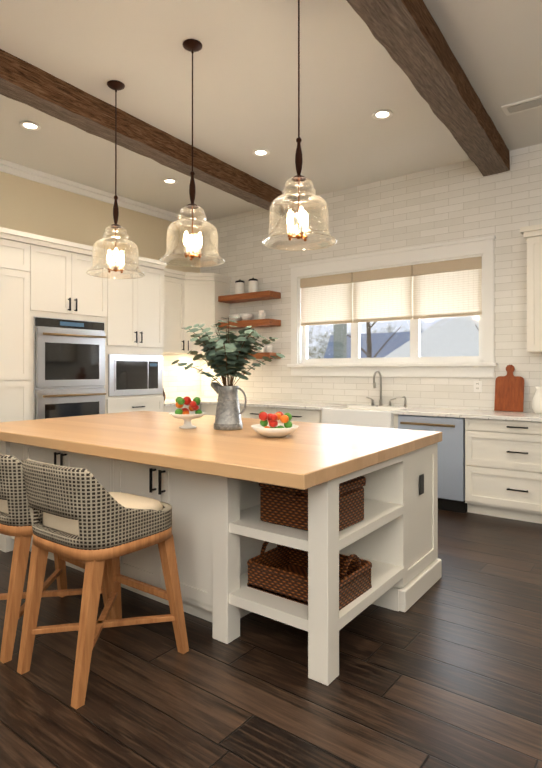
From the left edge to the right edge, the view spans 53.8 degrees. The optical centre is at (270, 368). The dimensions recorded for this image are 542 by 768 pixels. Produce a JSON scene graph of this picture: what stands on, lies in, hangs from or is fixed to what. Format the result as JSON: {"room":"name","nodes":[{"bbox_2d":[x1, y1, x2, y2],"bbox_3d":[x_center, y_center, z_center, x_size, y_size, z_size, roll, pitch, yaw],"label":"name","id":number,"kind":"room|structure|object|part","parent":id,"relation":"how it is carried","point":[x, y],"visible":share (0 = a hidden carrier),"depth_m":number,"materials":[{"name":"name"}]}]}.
{"room":"kitchen","nodes":[
{"label":"kitchen","id":0,"kind":"room"},
{"bbox_2d":[0,171,199,272],"bbox_3d":[-3.589,-0.402,4.588,0.200,3.470,8.600,0,0,37],"label":"wall","id":1,"kind":"structure","parent":0,"point":[31,206],"depth_m":6.22,"materials":[{"name":"beige paint"}]},
{"bbox_2d":[0,159,201,229],"bbox_3d":[-3.485,-2.081,4.514,0.059,0.108,8.198,0,0,37],"label":"crown molding","id":2,"kind":"structure","parent":1,"relation":"attached to","point":[15,169],"depth_m":6.23,"materials":[{"name":"white"}]},
{"bbox_2d":[168,272,183,355],"bbox_3d":[-1.437,-0.712,6.959,0.363,1.025,0.677,0,0,37],"label":"upper cabinet","id":3,"kind":"object","parent":1,"relation":"attached to","point":[175,279],"depth_m":6.98,"materials":[{"name":"white paint"}]},
{"bbox_2d":[184,272,230,355],"bbox_3d":[-1.002,-0.710,7.344,0.590,1.025,0.679,0,0,37],"label":"upper cabinet","id":4,"kind":"object","parent":1,"relation":"attached to","point":[201,292],"depth_m":7.15,"materials":[{"name":"white paint"}]},
{"bbox_2d":[0,509,541,767],"bbox_3d":[-0.221,1.385,2.031,8.650,0.120,8.600,0,0,37],"label":"floor","id":5,"kind":"structure","parent":0,"point":[444,670],"depth_m":2.23,"materials":[{"name":"brown wood"}]},
{"bbox_2d":[0,232,35,421],"bbox_3d":[-2.818,0.052,4.886,0.662,2.565,0.951,0,0,37],"label":"tall cabinet","id":6,"kind":"object","parent":5,"relation":"on","point":[17,252],"depth_m":5.00,"materials":[{"name":"white paint"}]},
{"bbox_2d":[0,454,111,663],"bbox_3d":[-1.194,0.863,2.753,0.529,0.928,0.577,0,0,39],"label":"stool","id":7,"kind":"object","parent":5,"relation":"on","point":[15,519],"visible":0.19,"depth_m":2.45,"materials":[{"name":"brown wood"}]},
{"bbox_2d":[0,499,7,513],"bbox_3d":[-1.189,0.670,2.760,0.452,0.110,0.432,0,0,39],"label":"cushion","id":8,"kind":"object","parent":7,"relation":"on","point":[3,503],"depth_m":2.55,"materials":[{"name":"fabric"}]},
{"bbox_3d":[-1.191,1.027,2.756,0.527,0.600,0.569,0,0,39],"label":"frame","id":9,"kind":"part","parent":7,"relation":"part of","materials":[{"name":"brown wood"}]},
{"bbox_2d":[36,236,111,418],"bbox_3d":[-2.268,0.054,5.612,0.662,2.565,0.870,0,0,37],"label":"tall cabinet","id":10,"kind":"object","parent":5,"relation":"on","point":[76,339],"depth_m":5.41,"materials":[{"name":"white paint"}]},
{"bbox_2d":[17,458,188,708],"bbox_3d":[-0.767,0.862,2.430,0.529,0.928,0.577,0,0,36],"label":"stool","id":11,"kind":"object","parent":5,"relation":"on","point":[80,514],"visible":1,"depth_m":2.25,"materials":[{"name":"brown wood"}]},
{"bbox_2d":[43,492,162,535],"bbox_3d":[-0.762,0.669,2.437,0.452,0.110,0.432,0,0,36],"label":"cushion","id":12,"kind":"object","parent":11,"relation":"on","point":[65,525],"depth_m":2.32,"materials":[{"name":"fabric"}]},
{"bbox_2d":[112,252,167,412],"bbox_3d":[-1.764,0.056,6.277,0.662,2.565,0.800,0,0,37],"label":"tall cabinet","id":13,"kind":"object","parent":5,"relation":"on","point":[139,305],"depth_m":6.13,"materials":[{"name":"white paint"}]},
{"bbox_2d":[108,354,162,395],"bbox_3d":[-1.529,0.078,6.100,0.034,0.460,0.760,0,0,37],"label":"microwave","id":14,"kind":"object","parent":13,"relation":"in","point":[128,374],"depth_m":6.07,"materials":[{"name":"silver metal"}]},
{"bbox_2d":[168,404,194,412],"bbox_3d":[-1.357,0.901,6.840,0.628,0.880,0.592,0,0,37],"label":"base cabinet","id":15,"kind":"object","parent":5,"relation":"on","point":[170,410],"depth_m":6.58,"materials":[{"name":"white paint"}]},
{"bbox_2d":[168,396,215,407],"bbox_3d":[-1.144,0.444,7.093,0.641,0.035,1.246,0,0,37],"label":"countertop","id":16,"kind":"structure","parent":15,"relation":"on","point":[171,403],"depth_m":7.04,"materials":[{"name":"white stone"}]},
{"bbox_2d":[0,443,441,685],"bbox_3d":[-0.462,0.898,3.651,2.836,0.864,1.451,0,0,37],"label":"kitchen island","id":17,"kind":"object","parent":5,"relation":"on","point":[204,478],"depth_m":2.77,"materials":[{"name":"white paint"}]},
{"bbox_2d":[0,411,441,490],"bbox_3d":[-0.554,0.435,3.584,2.982,0.060,1.690,0,0,37],"label":"island countertop","id":18,"kind":"structure","parent":17,"relation":"on","point":[315,454],"depth_m":2.89,"materials":[{"name":"brown wood"}]},
{"bbox_2d":[169,396,205,428],"bbox_3d":[-0.564,0.296,3.611,0.252,0.215,0.252,0,0,37],"label":"cake stand","id":19,"kind":"object","parent":18,"relation":"on","point":[186,415],"visible":1,"depth_m":3.57,"materials":[{"name":"white ceramic"}]},
{"bbox_2d":[171,317,284,429],"bbox_3d":[-0.287,0.036,3.591,0.646,0.735,0.666,0,0,37],"label":"pitcher","id":20,"kind":"object","parent":18,"relation":"on","point":[228,412],"visible":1,"depth_m":3.50,"materials":[{"name":"grey"}]},
{"bbox_2d":[251,411,298,437],"bbox_3d":[0.022,0.328,3.142,0.284,0.148,0.284,0,0,37],"label":"fruit bowl","id":21,"kind":"object","parent":18,"relation":"on","point":[273,428],"visible":1,"depth_m":3.10,"materials":[{"name":"white ceramic"}]},
{"bbox_2d":[247,541,371,610],"bbox_3d":[0.190,0.980,2.649,0.528,0.211,0.388,0,0,37],"label":"basket","id":22,"kind":"object","parent":17,"relation":"in","point":[280,571],"visible":0.71,"depth_m":2.58,"materials":[{"name":"wicker"}]},
{"bbox_2d":[259,476,365,530],"bbox_3d":[0.201,0.638,2.607,0.412,0.215,0.348,0,0,37],"label":"lidded basket","id":23,"kind":"object","parent":17,"relation":"in","point":[284,506],"visible":0.56,"depth_m":2.51,"materials":[{"name":"wicker"}]},
{"bbox_2d":[204,404,243,417],"bbox_3d":[-0.434,0.901,6.941,0.700,0.880,0.627,0,0,37],"label":"base cabinet","id":24,"kind":"object","parent":5,"relation":"on","point":[210,409],"depth_m":6.80,"materials":[{"name":"white paint"}]},
{"bbox_2d":[244,408,279,418],"bbox_3d":[0.019,0.900,6.598,0.682,0.880,0.627,0,0,37],"label":"base cabinet","id":25,"kind":"object","parent":5,"relation":"on","point":[248,412],"depth_m":6.35,"materials":[{"name":"white paint"}]},
{"bbox_2d":[280,408,319,422],"bbox_3d":[0.482,0.899,6.247,0.722,0.880,0.627,0,0,37],"label":"base cabinet","id":26,"kind":"object","parent":5,"relation":"on","point":[298,414],"depth_m":5.96,"materials":[{"name":"white paint"}]},
{"bbox_2d":[392,416,463,512],"bbox_3d":[1.671,0.906,5.341,0.712,0.860,0.635,0,0,37],"label":"base cabinet","id":27,"kind":"object","parent":5,"relation":"on","point":[451,447],"depth_m":4.97,"materials":[{"name":"silver metal"}]},
{"bbox_2d":[398,415,465,512],"bbox_3d":[1.504,0.899,5.071,0.634,0.872,0.152,0,0,37],"label":"dishwasher","id":28,"kind":"object","parent":27,"relation":"in","point":[452,447],"depth_m":4.96,"materials":[{"name":"silver metal"}]},
{"bbox_2d":[464,420,541,523],"bbox_3d":[2.319,0.894,4.855,0.909,0.880,0.627,0,0,37],"label":"base cabinet","id":29,"kind":"object","parent":5,"relation":"on","point":[503,458],"depth_m":4.69,"materials":[{"name":"white paint"}]},
{"bbox_2d":[200,400,541,423],"bbox_3d":[1.708,0.438,5.303,6.063,0.035,0.653,0,0,37],"label":"countertop","id":30,"kind":"structure","parent":29,"relation":"on","point":[461,414],"depth_m":5.23,"materials":[{"name":"white stone"}]},
{"bbox_2d":[320,404,395,427],"bbox_3d":[1.034,0.560,5.734,0.801,0.263,0.560,0,0,37],"label":"sink","id":31,"kind":"object","parent":30,"relation":"in","point":[343,414],"depth_m":5.56,"materials":[{"name":"white ceramic"}]},
{"bbox_2d":[366,372,407,407],"bbox_3d":[1.236,0.224,5.900,0.478,0.396,0.207,0,0,37],"label":"faucet","id":32,"kind":"object","parent":30,"relation":"on","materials":[{"name":"silver metal"}]},
{"bbox_2d":[494,365,523,411],"bbox_3d":[2.315,0.191,5.182,0.260,0.452,0.091,0,0,37],"label":"cutting board","id":33,"kind":"object","parent":30,"relation":"on","point":[509,391],"visible":0.94,"depth_m":5.17,"materials":[{"name":"brown wood"}]},
{"bbox_2d":[532,386,541,413],"bbox_3d":[2.461,0.292,4.870,0.150,0.250,0.150,0,0,37],"label":"vase","id":34,"kind":"object","parent":30,"relation":"on","point":[537,403],"visible":1,"depth_m":4.84,"materials":[{"name":"white ceramic"}]},
{"bbox_2d":[0,0,541,221],"bbox_3d":[-0.221,-2.205,2.042,8.650,0.120,8.600,0,0,37],"label":"ceiling","id":35,"kind":"structure","parent":0,"point":[353,77],"depth_m":4.05,"materials":[{"name":"white paint"}]},
{"bbox_2d":[19,121,40,130],"bbox_3d":[-2.118,-2.131,4.697,0.176,0.012,0.176,0,0,37],"label":"recessed light","id":36,"kind":"object","parent":35,"relation":"in","point":[30,125],"visible":1,"depth_m":4.69,"materials":[{"name":"white"}]},
{"bbox_2d":[86,80,144,278],"bbox_3d":[-1.169,-1.421,4.026,0.428,1.432,0.428,0,0,37],"label":"pendant light","id":37,"kind":"object","parent":35,"relation":"hanging from","point":[116,85],"visible":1,"depth_m":4.02,"materials":[{"name":"clear glass"}]},
{"bbox_3d":[-1.169,-0.886,4.024,0.428,0.362,0.428,0,0,37],"label":"lamp shade","id":38,"kind":"part","parent":37,"relation":"part of","materials":[{"name":"clear glass"}]},
{"bbox_2d":[0,49,297,216],"bbox_3d":[-2.037,-2.037,3.422,0.610,0.203,8.187,0,0,37],"label":"beam","id":39,"kind":"structure","parent":35,"relation":"attached to","point":[31,85],"depth_m":4.46,"materials":[{"name":"brown wood"}]},
{"bbox_2d":[162,178,176,183],"bbox_3d":[-1.151,-2.126,6.072,0.176,0.012,0.176,0,0,37],"label":"recessed light","id":40,"kind":"object","parent":35,"relation":"in","point":[169,181],"visible":0.96,"depth_m":6.07,"materials":[{"name":"white"}]},
{"bbox_2d":[160,39,224,266],"bbox_3d":[-0.520,-1.423,3.533,0.428,1.432,0.428,0,0,37],"label":"pendant light","id":41,"kind":"object","parent":35,"relation":"hanging from","point":[192,46],"visible":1,"depth_m":3.52,"materials":[{"name":"clear glass"}]},
{"bbox_3d":[-0.520,-0.888,3.532,0.428,0.362,0.428,0,0,37],"label":"lamp shade","id":42,"kind":"part","parent":41,"relation":"part of","materials":[{"name":"clear glass"}]},
{"bbox_2d":[252,149,269,156],"bbox_3d":[-0.099,-2.129,5.275,0.176,0.012,0.176,0,0,37],"label":"recessed light","id":43,"kind":"object","parent":35,"relation":"in","point":[260,152],"visible":1,"depth_m":5.28,"materials":[{"name":"white"}]},
{"bbox_2d":[261,0,336,250],"bbox_3d":[0.158,-1.425,3.020,0.428,1.432,0.428,0,0,37],"label":"pendant light","id":44,"kind":"object","parent":35,"relation":"hanging from","point":[303,217],"visible":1,"depth_m":3.01,"materials":[{"name":"clear glass"}]},
{"bbox_3d":[0.158,-0.889,3.018,0.428,0.362,0.428,0,0,37],"label":"lamp shade","id":45,"kind":"part","parent":44,"relation":"part of","materials":[{"name":"clear glass"}]},
{"bbox_2d":[372,109,392,119],"bbox_3d":[0.937,-2.131,4.489,0.176,0.012,0.176,0,0,37],"label":"recessed light","id":46,"kind":"object","parent":35,"relation":"in","point":[383,114],"visible":1,"depth_m":4.49,"materials":[{"name":"white"}]},
{"bbox_2d":[346,0,509,175],"bbox_3d":[-0.066,-2.042,1.928,0.653,0.203,8.187,0,0,37],"label":"beam","id":47,"kind":"structure","parent":35,"relation":"attached to","point":[409,37],"depth_m":3.56,"materials":[{"name":"brown wood"}]},
{"bbox_2d":[501,95,541,115],"bbox_3d":[2.066,-2.128,4.324,0.340,0.018,0.180,0,0,37],"label":"ceiling vent","id":48,"kind":"object","parent":35,"relation":"in","point":[522,105],"visible":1,"depth_m":4.32,"materials":[{"name":"white metal"}]},
{"bbox_2d":[200,143,541,411],"bbox_3d":[2.395,-0.400,5.324,8.450,3.470,0.200,0,0,37],"label":"wall","id":49,"kind":"structure","parent":0,"point":[463,200],"depth_m":5.93,"materials":[{"name":"tile"}]},
{"bbox_2d":[218,278,280,303],"bbox_3d":[-0.294,-1.048,7.080,0.876,0.295,0.248,0,0,37],"label":"floating shelf","id":50,"kind":"object","parent":49,"relation":"attached to","point":[240,295],"visible":1,"depth_m":6.99,"materials":[{"name":"brown wood"}]},
{"bbox_2d":[235,279,243,293],"bbox_3d":[-0.418,-1.087,7.169,0.124,0.216,0.124,0,0,37],"label":"canister","id":51,"kind":"object","parent":50,"relation":"on","point":[239,284],"depth_m":7.11,"materials":[{"name":"white ceramic"}]},
{"bbox_2d":[248,278,257,292],"bbox_3d":[-0.234,-1.088,7.030,0.124,0.216,0.124,0,0,37],"label":"canister","id":52,"kind":"object","parent":50,"relation":"on","point":[253,283],"depth_m":6.98,"materials":[{"name":"white ceramic"}]},
{"bbox_2d":[218,310,280,328],"bbox_3d":[-0.294,-0.648,7.079,0.876,0.204,0.248,0,0,37],"label":"floating shelf","id":53,"kind":"object","parent":49,"relation":"attached to","point":[260,321],"visible":0.85,"depth_m":6.97,"materials":[{"name":"brown wood"}]},
{"bbox_2d":[229,315,240,320],"bbox_3d":[-0.482,-0.669,7.216,0.176,0.090,0.176,0,0,37],"label":"bowl","id":54,"kind":"object","parent":53,"relation":"on","point":[230,316],"depth_m":7.15,"materials":[{"name":"white ceramic"}]},
{"bbox_2d":[240,314,252,319],"bbox_3d":[-0.330,-0.670,7.101,0.176,0.090,0.176,0,0,37],"label":"bowl","id":55,"kind":"object","parent":53,"relation":"on","point":[242,316],"depth_m":7.04,"materials":[{"name":"white ceramic"}]},
{"bbox_2d":[225,346,280,358],"bbox_3d":[-0.294,-0.205,7.077,0.876,0.169,0.248,0,0,37],"label":"floating shelf","id":56,"kind":"object","parent":49,"relation":"attached to","point":[266,351],"visible":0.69,"depth_m":6.83,"materials":[{"name":"brown wood"}]},
{"bbox_2d":[266,346,271,351],"bbox_3d":[-0.029,-0.245,6.868,0.080,0.090,0.106,0,0,37],"label":"mug","id":57,"kind":"object","parent":56,"relation":"on","point":[268,348],"depth_m":6.84,"materials":[{"name":"white ceramic"}]},
{"bbox_2d":[287,235,496,376],"bbox_3d":[1.276,-0.612,6.107,2.520,1.410,0.225,0,0,37],"label":"window unit","id":58,"kind":"structure","parent":49,"relation":"in","point":[414,338],"depth_m":5.92,"materials":[{"name":"white wood"}]},
{"bbox_2d":[300,272,352,325],"bbox_3d":[0.673,-0.833,6.538,0.732,0.594,0.046,0,0,37],"label":"blind","id":59,"kind":"object","parent":58,"relation":"attached to","point":[327,299],"visible":0.96,"depth_m":6.52,"materials":[{"name":"white fabric"}]},
{"bbox_2d":[352,265,412,322],"bbox_3d":[1.263,-0.834,6.091,0.732,0.594,0.046,0,0,37],"label":"blind","id":60,"kind":"object","parent":58,"relation":"attached to","point":[384,294],"visible":0.96,"depth_m":6.07,"materials":[{"name":"white fabric"}]},
{"bbox_2d":[412,256,481,318],"bbox_3d":[1.853,-0.835,5.644,0.732,0.594,0.046,0,0,37],"label":"blind","id":61,"kind":"object","parent":58,"relation":"attached to","point":[448,288],"visible":0.9,"depth_m":5.62,"materials":[{"name":"white fabric"}]},
{"bbox_2d":[474,381,481,392],"bbox_3d":[2.096,0.188,5.415,0.080,0.115,0.010,0,0,37],"label":"outlet","id":62,"kind":"object","parent":49,"relation":"attached to","point":[477,386],"visible":1,"depth_m":5.41,"materials":[{"name":"white plastic"}]},
{"bbox_2d":[524,228,541,352],"bbox_3d":[2.798,-0.689,4.685,0.956,1.085,0.328,0,0,37],"label":"upper cabinet","id":63,"kind":"object","parent":49,"relation":"attached to","point":[533,237],"depth_m":4.81,"materials":[{"name":"white paint"}]},
{"label":"outside","id":64,"kind":"structure","parent":0,"visible":0},
{"bbox_2d":[308,315,478,358],"bbox_3d":[3.314,-2.152,9.150,26.000,11.000,6.600,0,0,37],"label":"sky","id":65,"kind":"structure","parent":64,"point":[328,334],"depth_m":14.23,"materials":[{"name":"white"}]},
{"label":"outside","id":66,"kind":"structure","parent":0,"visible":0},
{"bbox_2d":[324,316,478,357],"bbox_3d":[5.377,0.574,10.621,10.500,3.557,1.350,0,0,37],"label":"house","id":67,"kind":"structure","parent":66,"point":[450,332],"depth_m":11.33,"materials":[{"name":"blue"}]},
{"bbox_2d":[333,322,478,357],"bbox_3d":[3.700,-0.542,8.520,7.120,5.779,3.670,0,0,37],"label":"trees","id":68,"kind":"object","parent":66,"point":[342,333],"depth_m":8.28,"materials":[{"name":"black plant"}]}
]}

